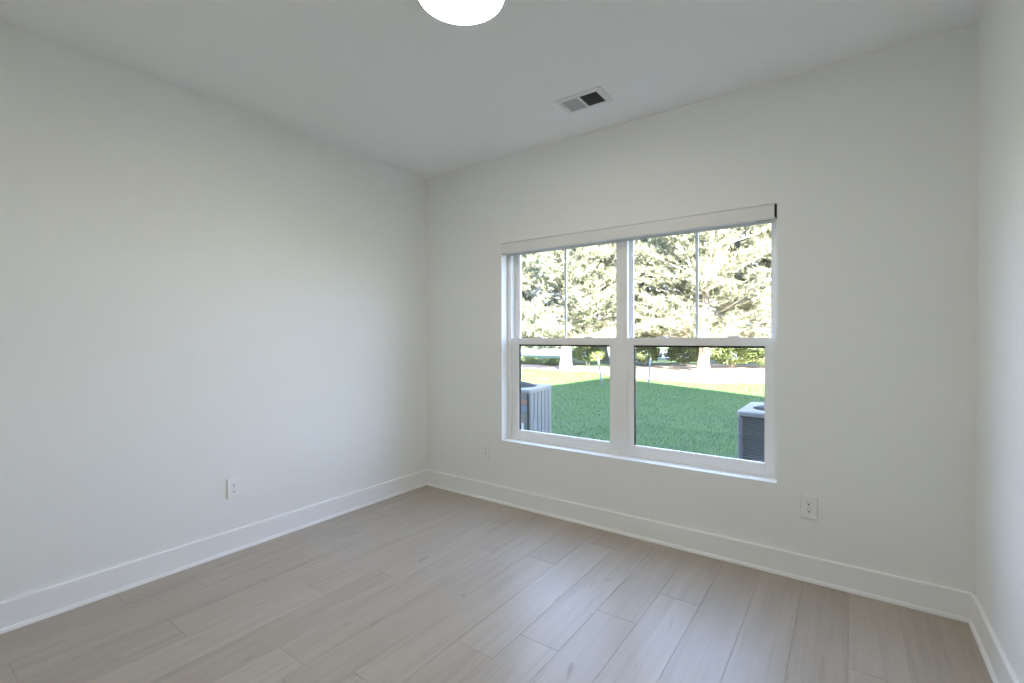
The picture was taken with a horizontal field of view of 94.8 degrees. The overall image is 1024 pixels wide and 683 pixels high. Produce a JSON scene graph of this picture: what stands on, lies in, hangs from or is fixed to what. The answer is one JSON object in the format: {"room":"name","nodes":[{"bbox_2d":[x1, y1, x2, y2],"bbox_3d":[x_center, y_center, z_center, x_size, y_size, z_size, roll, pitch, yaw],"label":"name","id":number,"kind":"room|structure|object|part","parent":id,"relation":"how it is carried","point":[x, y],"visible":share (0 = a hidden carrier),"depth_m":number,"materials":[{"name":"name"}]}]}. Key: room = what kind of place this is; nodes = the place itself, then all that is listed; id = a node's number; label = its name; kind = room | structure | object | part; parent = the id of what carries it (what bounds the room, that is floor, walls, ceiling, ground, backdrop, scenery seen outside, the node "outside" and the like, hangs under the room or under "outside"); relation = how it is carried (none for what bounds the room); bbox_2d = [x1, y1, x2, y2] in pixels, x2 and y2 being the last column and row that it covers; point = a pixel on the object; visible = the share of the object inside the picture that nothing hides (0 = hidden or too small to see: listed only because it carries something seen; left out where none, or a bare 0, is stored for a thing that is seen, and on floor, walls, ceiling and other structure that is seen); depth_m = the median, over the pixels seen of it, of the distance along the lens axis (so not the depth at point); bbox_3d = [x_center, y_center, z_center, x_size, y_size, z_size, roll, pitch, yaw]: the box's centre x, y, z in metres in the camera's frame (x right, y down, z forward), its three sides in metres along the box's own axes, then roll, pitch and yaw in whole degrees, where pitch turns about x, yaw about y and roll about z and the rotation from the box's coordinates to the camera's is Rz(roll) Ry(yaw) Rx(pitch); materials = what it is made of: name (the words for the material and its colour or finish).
{"room":"empty bedroom","nodes":[
{"label":"empty bedroom","id":0,"kind":"room"},
{"bbox_2d":[0,20,426,601],"bbox_3d":[-1.922,-0.072,2.763,0.150,2.746,4.065,0,1,36],"label":"wall","id":1,"kind":"structure","parent":0,"point":[198,293],"depth_m":2.66,"materials":[{"name":"paint"}]},
{"bbox_2d":[0,469,426,633],"bbox_3d":[-1.851,1.231,2.715,0.027,0.134,3.750,0,1,36],"label":"baseboard","id":2,"kind":"structure","parent":1,"relation":"attached to","point":[23,610],"depth_m":2.66,"materials":[{"name":"white paint"}]},
{"bbox_2d":[227,476,239,498],"bbox_3d":[-1.719,0.904,2.911,0.011,0.125,0.078,0,1,36],"label":"wall outlet","id":3,"kind":"object","parent":1,"relation":"attached to","point":[233,484],"visible":1,"depth_m":2.91,"materials":[{"name":"white plastic"}]},
{"bbox_2d":[0,0,987,178],"bbox_3d":[-0.414,-1.515,1.668,3.869,0.150,4.065,0,1,36],"label":"ceiling","id":4,"kind":"structure","parent":0,"point":[395,84],"depth_m":2.35,"materials":[{"name":"paint"}]},
{"bbox_2d":[418,0,504,25],"bbox_3d":[-0.209,-1.421,1.927,0.374,0.042,0.374,0,1,36],"label":"ceiling light","id":5,"kind":"object","parent":4,"relation":"attached to","point":[456,12],"visible":1,"depth_m":2.00,"materials":[{"name":"white glass"}]},
{"bbox_2d":[555,86,612,113],"bbox_3d":[0.432,-1.446,2.835,0.293,0.009,0.190,0,1,36],"label":"ceiling vent","id":6,"kind":"object","parent":4,"relation":"in","point":[595,96],"visible":1,"depth_m":2.83,"materials":[{"name":"white metal"}]},
{"bbox_2d":[0,485,992,682],"bbox_3d":[-0.407,1.363,1.690,3.869,0.120,4.065,0,1,36],"label":"floor","id":7,"kind":"structure","parent":0,"point":[425,584],"depth_m":2.21,"materials":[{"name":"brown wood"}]},
{"bbox_2d":[426,23,977,592],"bbox_3d":[0.726,-0.082,3.264,3.569,2.746,0.165,0,1,36],"label":"wall","id":8,"kind":"structure","parent":0,"point":[868,163],"depth_m":2.53,"materials":[{"name":"paint"}]},
{"bbox_2d":[482,442,489,458],"bbox_3d":[-0.212,0.889,3.837,0.078,0.125,0.011,0,1,36],"label":"wall outlet","id":9,"kind":"object","parent":8,"relation":"attached to","point":[485,446],"visible":1,"depth_m":3.83,"materials":[{"name":"white plastic"}]},
{"bbox_2d":[508,216,776,478],"bbox_3d":[0.770,0.007,3.287,1.918,1.562,0.088,0,1,36],"label":"window","id":10,"kind":"structure","parent":8,"relation":"in","point":[622,441],"depth_m":3.24,"materials":[{"name":"white plastic"}]},
{"bbox_3d":[0.375,0.366,3.555,0.898,0.785,0.030,0,1,36],"label":"sash","id":11,"kind":"part","parent":10,"relation":"part of","materials":[{"name":"white plastic"}]},
{"bbox_3d":[0.394,-0.358,3.579,0.898,0.752,0.026,0,1,36],"label":"sash","id":12,"kind":"part","parent":10,"relation":"part of","materials":[{"name":"clear glass"}]},
{"bbox_2d":[501,204,776,255],"bbox_3d":[0.714,-0.725,3.208,1.914,0.090,0.074,0,1,36],"label":"roller blind","id":13,"kind":"object","parent":10,"relation":"attached to","point":[764,214],"visible":0.98,"depth_m":3.05,"materials":[{"name":"white fabric"}]},
{"bbox_3d":[1.164,0.368,2.989,0.888,0.785,0.030,0,1,36],"label":"sash","id":14,"kind":"part","parent":10,"relation":"part of","materials":[{"name":"white plastic"}]},
{"bbox_3d":[1.183,-0.356,3.013,0.888,0.752,0.026,0,1,36],"label":"sash","id":15,"kind":"part","parent":10,"relation":"part of","materials":[{"name":"clear glass"}]},
{"bbox_2d":[427,469,972,622],"bbox_3d":[0.673,1.221,3.196,3.569,0.134,0.027,0,1,36],"label":"baseboard","id":16,"kind":"structure","parent":8,"relation":"attached to","point":[951,603],"depth_m":2.73,"materials":[{"name":"white paint"}]},
{"bbox_2d":[801,494,817,518],"bbox_3d":[1.600,0.890,2.538,0.078,0.125,0.011,0,1,36],"label":"wall outlet","id":17,"kind":"object","parent":8,"relation":"attached to","point":[809,503],"visible":1,"depth_m":2.53,"materials":[{"name":"white plastic"}]},
{"bbox_2d":[805,508,812,512],"bbox_3d":[1.598,0.910,2.535,0.034,0.027,0.004,0,1,36],"label":"receptacle","id":18,"kind":"object","parent":17,"relation":"attached to","point":[807,510],"depth_m":2.53,"materials":[{"name":"white plastic"}]},
{"bbox_2d":[805,501,812,505],"bbox_3d":[1.598,0.871,2.535,0.034,0.027,0.004,0,1,36],"label":"receptacle","id":19,"kind":"object","parent":17,"relation":"attached to","point":[807,503],"depth_m":2.53,"materials":[{"name":"white plastic"}]},
{"bbox_2d":[975,0,1023,682],"bbox_3d":[1.101,-0.062,0.596,0.150,2.746,4.065,0,1,36],"label":"wall","id":20,"kind":"structure","parent":0,"point":[999,566],"depth_m":1.80,"materials":[{"name":"paint"}]},
{"bbox_2d":[968,593,1018,682],"bbox_3d":[1.028,1.240,0.651,0.027,0.134,3.750,0,1,36],"label":"baseboard","id":21,"kind":"structure","parent":20,"relation":"attached to","point":[999,668],"depth_m":1.88,"materials":[{"name":"white paint"}]},
{"bbox_3d":[1.022,1.297,0.656,0.012,0.020,3.750,0,1,36],"label":"shoe moulding","id":22,"kind":"part","parent":21,"relation":"part of","materials":[{"name":"white paint"}]},
{"label":"outside","id":23,"kind":"structure","parent":0,"visible":0},
{"bbox_2d":[521,346,764,457],"bbox_3d":[26.125,1.096,58.917,120.000,0.300,119.800,0,1,36],"label":"ground","id":24,"kind":"structure","parent":23,"point":[662,361],"depth_m":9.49,"materials":[{"name":"plant"}]},
{"bbox_2d":[521,381,550,432],"bbox_3d":[0.037,0.980,6.388,0.766,0.872,0.831,0,0,26],"label":"condenser","id":25,"kind":"object","parent":24,"relation":"on","point":[535,398],"visible":0.2,"depth_m":6.16,"materials":[{"name":"metal"}]},
{"bbox_3d":[-0.106,1.011,6.094,0.736,0.715,0.030,0,0,26],"label":"service panel","id":26,"kind":"part","parent":25,"relation":"part of","materials":[{"name":"metal"}]},
{"bbox_3d":[0.288,1.053,6.049,0.004,0.130,0.070,0,0,26],"label":"rating plate","id":27,"kind":"part","parent":25,"relation":"part of","materials":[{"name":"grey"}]},
{"bbox_3d":[0.378,1.008,6.255,0.022,0.715,0.720,0,0,26],"label":"ribbed panel","id":28,"kind":"part","parent":25,"relation":"part of","materials":[{"name":"metal"}]},
{"bbox_2d":[521,273,553,323],"bbox_3d":[-0.450,-4.955,33.638,9.199,12.578,9.167,0,1,40],"label":"pine tree","id":29,"kind":"object","parent":24,"relation":"on","point":[540,273],"visible":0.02,"depth_m":32.51,"materials":[{"name":"green plant"}]},
{"bbox_2d":[521,254,562,346],"bbox_3d":[0.402,-4.196,29.443,10.424,11.103,9.834,-1,1,-41],"label":"pine tree","id":30,"kind":"object","parent":24,"relation":"on","point":[531,287],"visible":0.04,"depth_m":28.80,"materials":[{"name":"green plant"}]},
{"bbox_2d":[571,346,605,364],"bbox_3d":[4.039,0.644,25.031,1.928,1.313,1.713,0,1,36],"label":"shrub","id":31,"kind":"object","parent":24,"relation":"on","point":[591,353],"visible":0.91,"depth_m":24.63,"materials":[{"name":"green plant"}]},
{"bbox_2d":[521,240,659,370],"bbox_3d":[2.758,-3.783,21.067,8.244,10.382,9.298,0,0,-7],"label":"pine tree","id":32,"kind":"object","parent":24,"relation":"on","point":[579,259],"visible":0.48,"depth_m":19.32,"materials":[{"name":"green plant"}]},
{"bbox_2d":[597,357,602,385],"bbox_3d":[2.675,0.922,14.322,0.204,0.919,0.067,0,1,38],"label":"stake","id":33,"kind":"object","parent":24,"relation":"on","point":[597,357],"visible":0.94,"depth_m":14.30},
{"bbox_2d":[534,238,668,359],"bbox_3d":[6.045,-4.380,31.710,10.228,11.420,9.069,0,0,20],"label":"pine tree","id":34,"kind":"object","parent":24,"relation":"on","point":[606,357],"visible":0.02,"depth_m":30.99,"materials":[{"name":"green plant"}]},
{"bbox_2d":[553,239,701,337],"bbox_3d":[6.024,-4.355,26.358,8.363,11.435,8.334,0,1,-29],"label":"pine tree","id":35,"kind":"object","parent":24,"relation":"on","point":[644,335],"visible":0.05,"depth_m":24.80,"materials":[{"name":"green plant"}]},
{"bbox_2d":[648,358,650,385],"bbox_3d":[4.151,0.933,14.223,0.115,0.887,0.069,0,1,36],"label":"stake","id":36,"kind":"object","parent":24,"relation":"on","point":[650,358],"visible":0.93,"depth_m":14.20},
{"bbox_2d":[663,347,698,365],"bbox_3d":[8.733,0.646,23.901,1.792,1.304,1.765,0,0,-11],"label":"shrub","id":37,"kind":"object","parent":24,"relation":"on","point":[685,352],"visible":0.79,"depth_m":23.55,"materials":[{"name":"green plant"}]},
{"bbox_2d":[609,223,770,371],"bbox_3d":[8.249,-4.312,20.031,8.334,11.435,8.363,0,0,2],"label":"pine tree","id":38,"kind":"object","parent":24,"relation":"on","point":[712,245],"visible":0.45,"depth_m":18.99,"materials":[{"name":"green plant"}]},
{"bbox_2d":[645,231,748,361],"bbox_3d":[11.230,-4.481,29.415,10.920,11.632,10.302,0,0,19],"label":"pine tree","id":39,"kind":"object","parent":24,"relation":"on","point":[674,290],"visible":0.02,"depth_m":27.52,"materials":[{"name":"green plant"}]},
{"bbox_2d":[709,348,755,367],"bbox_3d":[10.423,0.663,22.279,2.129,1.287,1.886,0,1,36],"label":"shrub","id":40,"kind":"object","parent":24,"relation":"on","point":[721,355],"visible":0.86,"depth_m":21.91,"materials":[{"name":"green plant"}]},
{"bbox_2d":[699,223,770,349],"bbox_3d":[13.156,-3.908,20.891,9.496,10.586,9.696,0,1,36],"label":"pine tree","id":41,"kind":"object","parent":24,"relation":"on","point":[753,304],"visible":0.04,"depth_m":20.73,"materials":[{"name":"green plant"}]},
{"bbox_2d":[709,225,770,337],"bbox_3d":[13.867,-4.598,24.401,9.481,11.939,10.693,0,0,-21],"label":"pine tree","id":42,"kind":"object","parent":24,"relation":"on","point":[764,261],"visible":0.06,"depth_m":24.46,"materials":[{"name":"green plant"}]},
{"bbox_2d":[737,402,764,461],"bbox_3d":[2.549,1.023,4.330,0.766,0.805,0.771,0,1,36],"label":"condenser","id":43,"kind":"object","parent":24,"relation":"on","point":[750,446],"visible":0.24,"depth_m":4.20,"materials":[{"name":"grey metal"}]},
{"bbox_3d":[2.057,1.027,4.250,0.018,0.700,0.071,0,0,-9],"label":"corner post","id":44,"kind":"part","parent":43,"relation":"part of","materials":[{"name":"grey metal"}]},
{"bbox_3d":[2.337,1.028,4.034,0.660,0.700,0.015,0,1,36],"label":"louvre panel","id":45,"kind":"part","parent":43,"relation":"part of","materials":[{"name":"grey metal"}]},
{"bbox_2d":[747,348,764,365],"bbox_3d":[11.980,0.710,21.705,2.071,1.196,2.062,0,0,-10],"label":"shrub","id":46,"kind":"object","parent":24,"relation":"on","point":[759,354],"visible":0.37,"depth_m":21.55,"materials":[{"name":"green plant"}]},
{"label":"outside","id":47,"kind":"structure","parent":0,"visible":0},
{"bbox_2d":[521,363,764,382],"bbox_3d":[6.051,1.297,22.340,42.000,0.062,11.846,0,1,36],"label":"bed","id":48,"kind":"object","parent":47,"point":[719,373],"visible":0.11,"depth_m":19.55,"materials":[{"name":"soil"}]},
{"bbox_2d":[521,356,540,363],"bbox_3d":[0.703,1.062,26.191,2.288,0.540,1.155,0,1,36],"label":"shrub","id":49,"kind":"object","parent":48,"relation":"on","point":[524,360],"visible":0.56,"depth_m":25.74,"materials":[{"name":"green plant"}]},
{"bbox_2d":[536,358,559,365],"bbox_3d":[2.126,1.082,24.934,1.814,0.496,1.085,0,1,36],"label":"shrub","id":50,"kind":"object","parent":48,"relation":"on","point":[548,361],"visible":0.77,"depth_m":24.70,"materials":[{"name":"green plant"}]},
{"bbox_2d":[636,347,662,365],"bbox_3d":[6.811,0.600,24.398,1.715,1.395,1.786,0,0,-27],"label":"shrub","id":51,"kind":"object","parent":48,"relation":"on","point":[652,352],"visible":0.62,"depth_m":23.91,"materials":[{"name":"green plant"}]},
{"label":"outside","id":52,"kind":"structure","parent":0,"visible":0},
{"bbox_2d":[521,349,755,360],"bbox_3d":[5.703,1.099,47.596,120.000,0.070,18.000,0,1,36],"label":"road","id":53,"kind":"structure","parent":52,"point":[544,352],"depth_m":46.23,"materials":[{"name":"grey asphalt"}]}
]}

